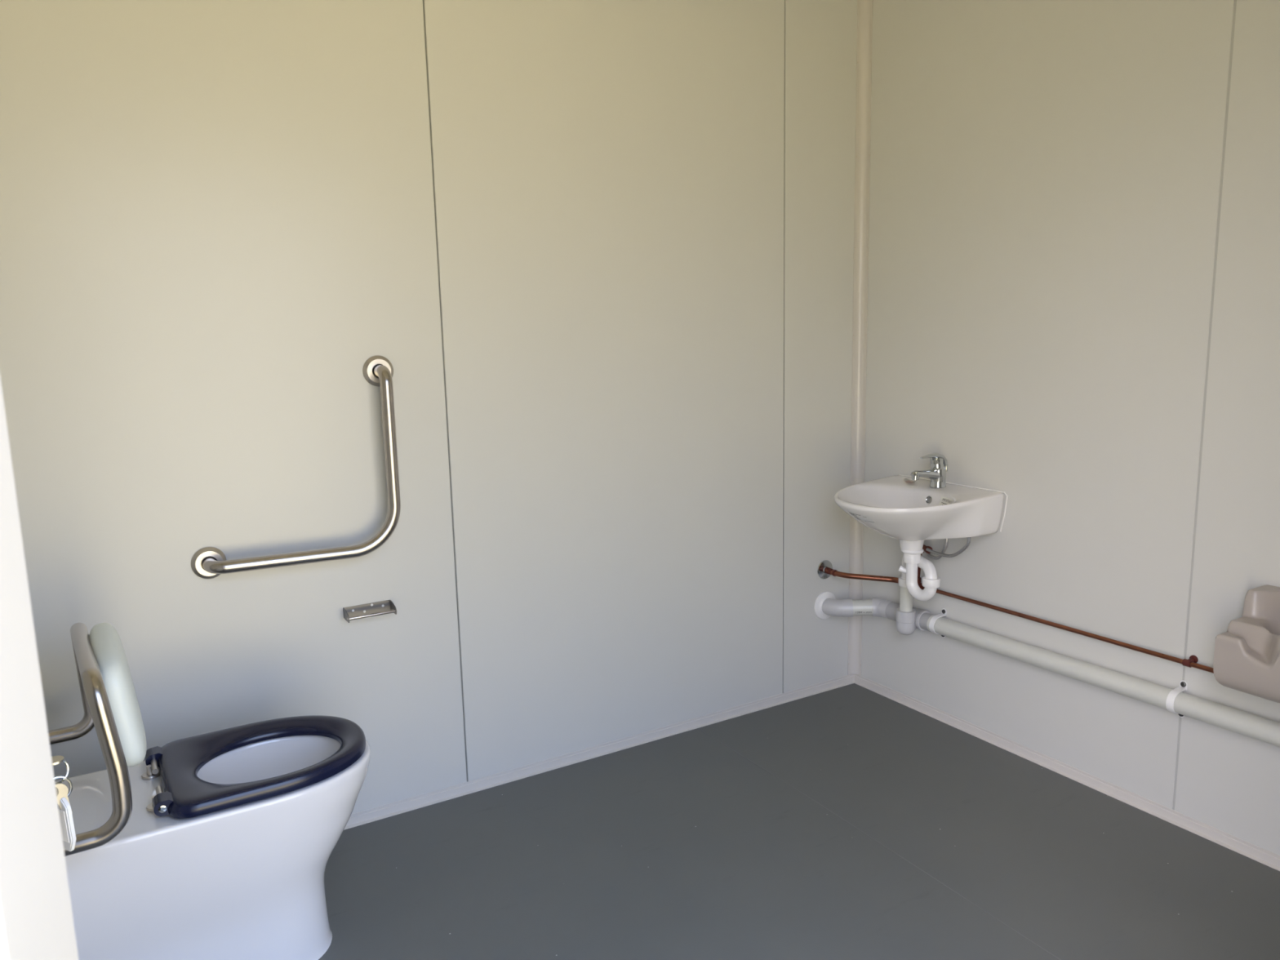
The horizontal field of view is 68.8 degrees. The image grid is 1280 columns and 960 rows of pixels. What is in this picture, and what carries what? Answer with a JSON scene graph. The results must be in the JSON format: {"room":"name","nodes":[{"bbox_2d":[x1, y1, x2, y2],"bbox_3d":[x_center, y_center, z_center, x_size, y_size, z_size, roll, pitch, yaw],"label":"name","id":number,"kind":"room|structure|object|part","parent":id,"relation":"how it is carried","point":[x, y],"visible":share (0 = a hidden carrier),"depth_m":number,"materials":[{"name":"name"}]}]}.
{"room":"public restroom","nodes":[
{"label":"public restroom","id":0,"kind":"room"},
{"bbox_2d":[0,0,857,813],"bbox_3d":[-0.367,-0.355,2.690,2.830,2.550,0.040,-7,11,-30],"label":"wall","id":1,"kind":"structure","parent":0,"point":[599,254],"depth_m":2.56,"materials":[{"name":"grey paint"}]},
{"bbox_2d":[191,355,400,578],"bbox_3d":[-0.861,-0.036,2.363,0.534,0.535,0.088,-7,11,-30],"label":"grab rail","id":2,"kind":"object","parent":1,"relation":"attached to","point":[211,568],"visible":1,"depth_m":2.42,"materials":[{"name":"metal"}]},
{"bbox_2d":[342,600,396,622],"bbox_3d":[-0.729,0.355,2.522,0.132,0.029,0.057,-7,11,-30],"label":"toilet roll holder","id":3,"kind":"object","parent":1,"relation":"attached to","point":[383,607],"visible":1,"depth_m":2.53,"materials":[{"name":"metal"}]},
{"bbox_3d":[-0.782,0.361,2.490,0.002,0.029,0.056,-7,11,-30],"label":"arm","id":4,"kind":"part","parent":3,"relation":"part of","materials":[{"name":"metal"}]},
{"bbox_3d":[-0.743,0.351,2.545,0.128,0.029,0.002,-7,11,-30],"label":"plate","id":5,"kind":"part","parent":3,"relation":"part of","materials":[{"name":"metal"}]},
{"bbox_3d":[-0.718,0.362,2.505,0.132,0.009,0.009,-7,11,-30],"label":"rod","id":6,"kind":"part","parent":3,"relation":"part of","materials":[{"name":"metal"}]},
{"bbox_3d":[-0.674,0.348,2.553,0.002,0.029,0.056,-7,11,-30],"label":"arm","id":7,"kind":"part","parent":3,"relation":"part of","materials":[{"name":"metal"}]},
{"bbox_2d":[343,674,854,830],"bbox_3d":[-0.360,0.894,2.854,2.750,0.034,0.012,-7,11,-30],"label":"baseboard","id":8,"kind":"structure","parent":1,"relation":"attached to","point":[409,804],"depth_m":2.96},
{"bbox_2d":[847,0,872,675],"bbox_3d":[0.783,-0.503,3.326,0.050,2.514,0.015,1,10,14],"label":"trim","id":9,"kind":"structure","parent":1,"relation":"attached to","point":[864,7],"depth_m":3.30,"materials":[{"name":"plastic"}]},
{"bbox_2d":[318,683,1279,959],"bbox_3d":[0.190,1.103,1.924,2.870,0.100,2.290,-7,11,-30],"label":"floor","id":10,"kind":"structure","parent":0,"point":[852,821],"depth_m":2.38,"materials":[{"name":"rubber"}]},
{"bbox_2d":[54,715,370,959],"bbox_3d":[-0.972,0.833,1.971,0.818,0.470,0.354,-7,11,-30],"label":"toilet","id":11,"kind":"object","parent":10,"relation":"on","point":[225,846],"visible":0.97,"depth_m":1.90,"materials":[{"name":"white ceramic"}]},
{"bbox_3d":[-0.821,0.599,2.027,0.436,0.034,0.349,-7,11,-30],"label":"seat","id":12,"kind":"part","parent":11,"relation":"part of","materials":[{"name":"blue plastic"}]},
{"bbox_2d":[861,0,1279,855],"bbox_3d":[1.384,-0.347,2.403,0.040,2.550,2.250,-7,11,-30],"label":"wall","id":13,"kind":"structure","parent":0,"point":[1073,277],"depth_m":2.60,"materials":[{"name":"grey paint"}]},
{"bbox_2d":[834,474,1008,551],"bbox_3d":[0.834,0.128,2.972,0.430,0.198,0.455,-7,11,-30],"label":"basin","id":14,"kind":"object","parent":13,"relation":"attached to","point":[911,513],"visible":0.96,"depth_m":2.88,"materials":[{"name":"white ceramic"}]},
{"bbox_2d":[903,478,915,482],"bbox_3d":[0.897,0.003,3.113,0.027,0.008,0.066,-3,10,-10],"label":"sticker","id":15,"kind":"object","parent":14,"relation":"on","point":[907,480],"visible":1,"depth_m":3.13,"materials":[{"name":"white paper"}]},
{"bbox_2d":[897,548,940,601],"bbox_3d":[0.888,0.297,3.051,0.103,0.164,0.260,-2,9,-5],"label":"trap","id":16,"kind":"object","parent":14,"relation":"attached to","point":[911,560],"visible":0.97,"depth_m":2.99,"materials":[{"name":"white plastic"}]},
{"bbox_2d":[910,453,947,488],"bbox_3d":[0.922,-0.029,2.989,0.146,0.111,0.051,-7,11,-30],"label":"tap","id":17,"kind":"object","parent":14,"relation":"on","point":[939,464],"visible":1,"depth_m":2.99,"materials":[{"name":"silver metal"}]},
{"bbox_3d":[0.915,-0.014,2.987,0.128,0.043,0.042,-7,11,-30],"label":"spout","id":18,"kind":"part","parent":17,"relation":"part of","materials":[{"name":"silver metal"}]},
{"bbox_3d":[0.939,-0.056,2.995,0.106,0.061,0.043,-7,11,-30],"label":"lever","id":19,"kind":"part","parent":17,"relation":"part of","materials":[{"name":"silver metal"}]},
{"bbox_2d":[927,538,948,559],"bbox_3d":[0.979,0.211,3.067,0.012,0.108,0.082,-7,11,-30],"label":"flexible hose","id":20,"kind":"object","parent":14,"relation":"attached to","point":[946,542],"visible":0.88,"depth_m":3.05,"materials":[{"name":"metal"}]},
{"bbox_2d":[925,537,970,557],"bbox_3d":[0.993,0.208,3.011,0.013,0.087,0.178,-7,11,-29],"label":"flexible hose","id":21,"kind":"object","parent":14,"relation":"attached to","point":[968,541],"visible":0.98,"depth_m":2.99,"materials":[{"name":"metal"}]},
{"bbox_2d":[928,608,946,637],"bbox_3d":[0.997,0.485,3.130,0.061,0.102,0.019,-7,11,-30],"label":"clip","id":22,"kind":"object","parent":13,"relation":"attached to","point":[944,612],"visible":0.8,"depth_m":3.12,"materials":[{"name":"white plastic"}]},
{"bbox_2d":[817,544,1213,673],"bbox_3d":[1.335,0.395,2.542,0.160,0.188,2.175,-8,11,-35],"label":"copper pipe","id":23,"kind":"object","parent":13,"relation":"attached to","point":[825,569],"visible":0.77,"depth_m":2.91,"materials":[{"name":"brown metal"}]},
{"bbox_3d":[0.676,0.327,3.397,0.071,0.071,0.010,-7,11,-30],"label":"wall plate","id":24,"kind":"part","parent":23,"relation":"part of","materials":[{"name":"silver metal"}]},
{"bbox_2d":[813,586,1279,746],"bbox_3d":[1.279,0.552,2.525,0.209,0.189,2.168,-7,11,-30],"label":"drain pipe","id":25,"kind":"object","parent":13,"relation":"attached to","point":[908,618],"visible":1,"depth_m":2.73,"materials":[{"name":"grey plastic"}]},
{"bbox_2d":[842,598,853,617],"bbox_3d":[0.750,0.462,3.372,0.038,0.067,0.066,0,10,9],"label":"socket","id":26,"kind":"object","parent":25,"relation":"attached to","point":[847,604],"depth_m":3.35,"materials":[{"name":"grey plastic"}]},
{"bbox_2d":[871,598,885,617],"bbox_3d":[0.855,0.457,3.351,0.059,0.067,0.067,3,10,23],"label":"socket","id":27,"kind":"object","parent":25,"relation":"attached to","point":[877,604],"depth_m":3.33,"materials":[{"name":"grey plastic"}]},
{"bbox_2d":[895,607,915,623],"bbox_3d":[0.906,0.467,3.185,0.065,0.050,0.065,-7,11,-30],"label":"socket","id":28,"kind":"object","parent":25,"relation":"attached to","point":[904,615],"depth_m":3.16,"materials":[{"name":"grey plastic"}]},
{"bbox_2d":[854,674,1279,871],"bbox_3d":[1.369,0.891,2.630,0.012,0.034,2.170,-7,11,-30],"label":"baseboard","id":29,"kind":"structure","parent":13,"relation":"attached to","point":[1269,859],"depth_m":2.73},
{"bbox_2d":[1165,680,1187,717],"bbox_3d":[1.408,0.582,2.452,0.061,0.102,0.019,-7,11,-30],"label":"clip","id":30,"kind":"object","parent":13,"relation":"attached to","point":[1183,686],"visible":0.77,"depth_m":2.44,"materials":[{"name":"white plastic"}]},
{"bbox_2d":[1182,655,1198,667],"bbox_3d":[1.429,0.471,2.426,0.029,0.028,0.025,-7,11,-30],"label":"clip","id":31,"kind":"object","parent":13,"relation":"attached to","point":[1185,662],"visible":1,"depth_m":2.42,"materials":[{"name":"brown metal"}]},
{"bbox_2d":[1213,584,1279,702],"bbox_3d":[1.593,0.419,1.966,0.200,0.234,0.635,-7,11,-30],"label":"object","id":32,"kind":"object","parent":13,"relation":"attached to","point":[1246,656],"visible":1,"depth_m":2.16,"materials":[{"name":"beige plastic"}]},
{"bbox_3d":[0.764,-0.064,0.790,2.790,2.550,0.080,-7,11,-30],"label":"wall","id":33,"kind":"structure","parent":0,"visible":0},
{"bbox_2d":[0,377,78,959],"bbox_3d":[-0.179,0.250,0.264,0.054,2.145,0.086,-7,11,-30],"label":"trim","id":34,"kind":"structure","parent":33,"relation":"attached to","point":[37,920],"depth_m":0.25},
{"bbox_3d":[-0.447,0.220,0.644,0.082,2.068,0.841,-7,11,-30],"label":"door","id":35,"kind":"structure","parent":33,"relation":"in","visible":0},
{"bbox_2d":[51,755,75,851],"bbox_3d":[-0.617,0.344,0.984,0.037,0.104,0.023,-7,11,-30],"label":"bunch","id":36,"kind":"object","parent":35,"relation":"hanging from","point":[68,836],"visible":0.61,"depth_m":0.98,"materials":[{"name":"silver metal"}]},
{"bbox_3d":[-1.035,-0.059,1.002,0.080,2.550,2.290,-7,11,-30],"label":"wall","id":37,"kind":"structure","parent":0,"visible":0},
{"bbox_2d":[48,622,146,857],"bbox_3d":[-1.170,0.481,1.793,0.376,0.342,0.611,-7,11,-30],"label":"backrest","id":38,"kind":"object","parent":37,"relation":"attached to","point":[110,704],"visible":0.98,"depth_m":1.69,"materials":[{"name":"metal"}]},
{"bbox_2d":[88,622,146,766],"bbox_3d":[-1.034,0.416,1.846,0.077,0.223,0.360,-7,11,-30],"label":"cushion","id":39,"kind":"object","parent":38,"relation":"on","point":[106,651],"depth_m":1.71,"materials":[{"name":"plastic"}]}
]}

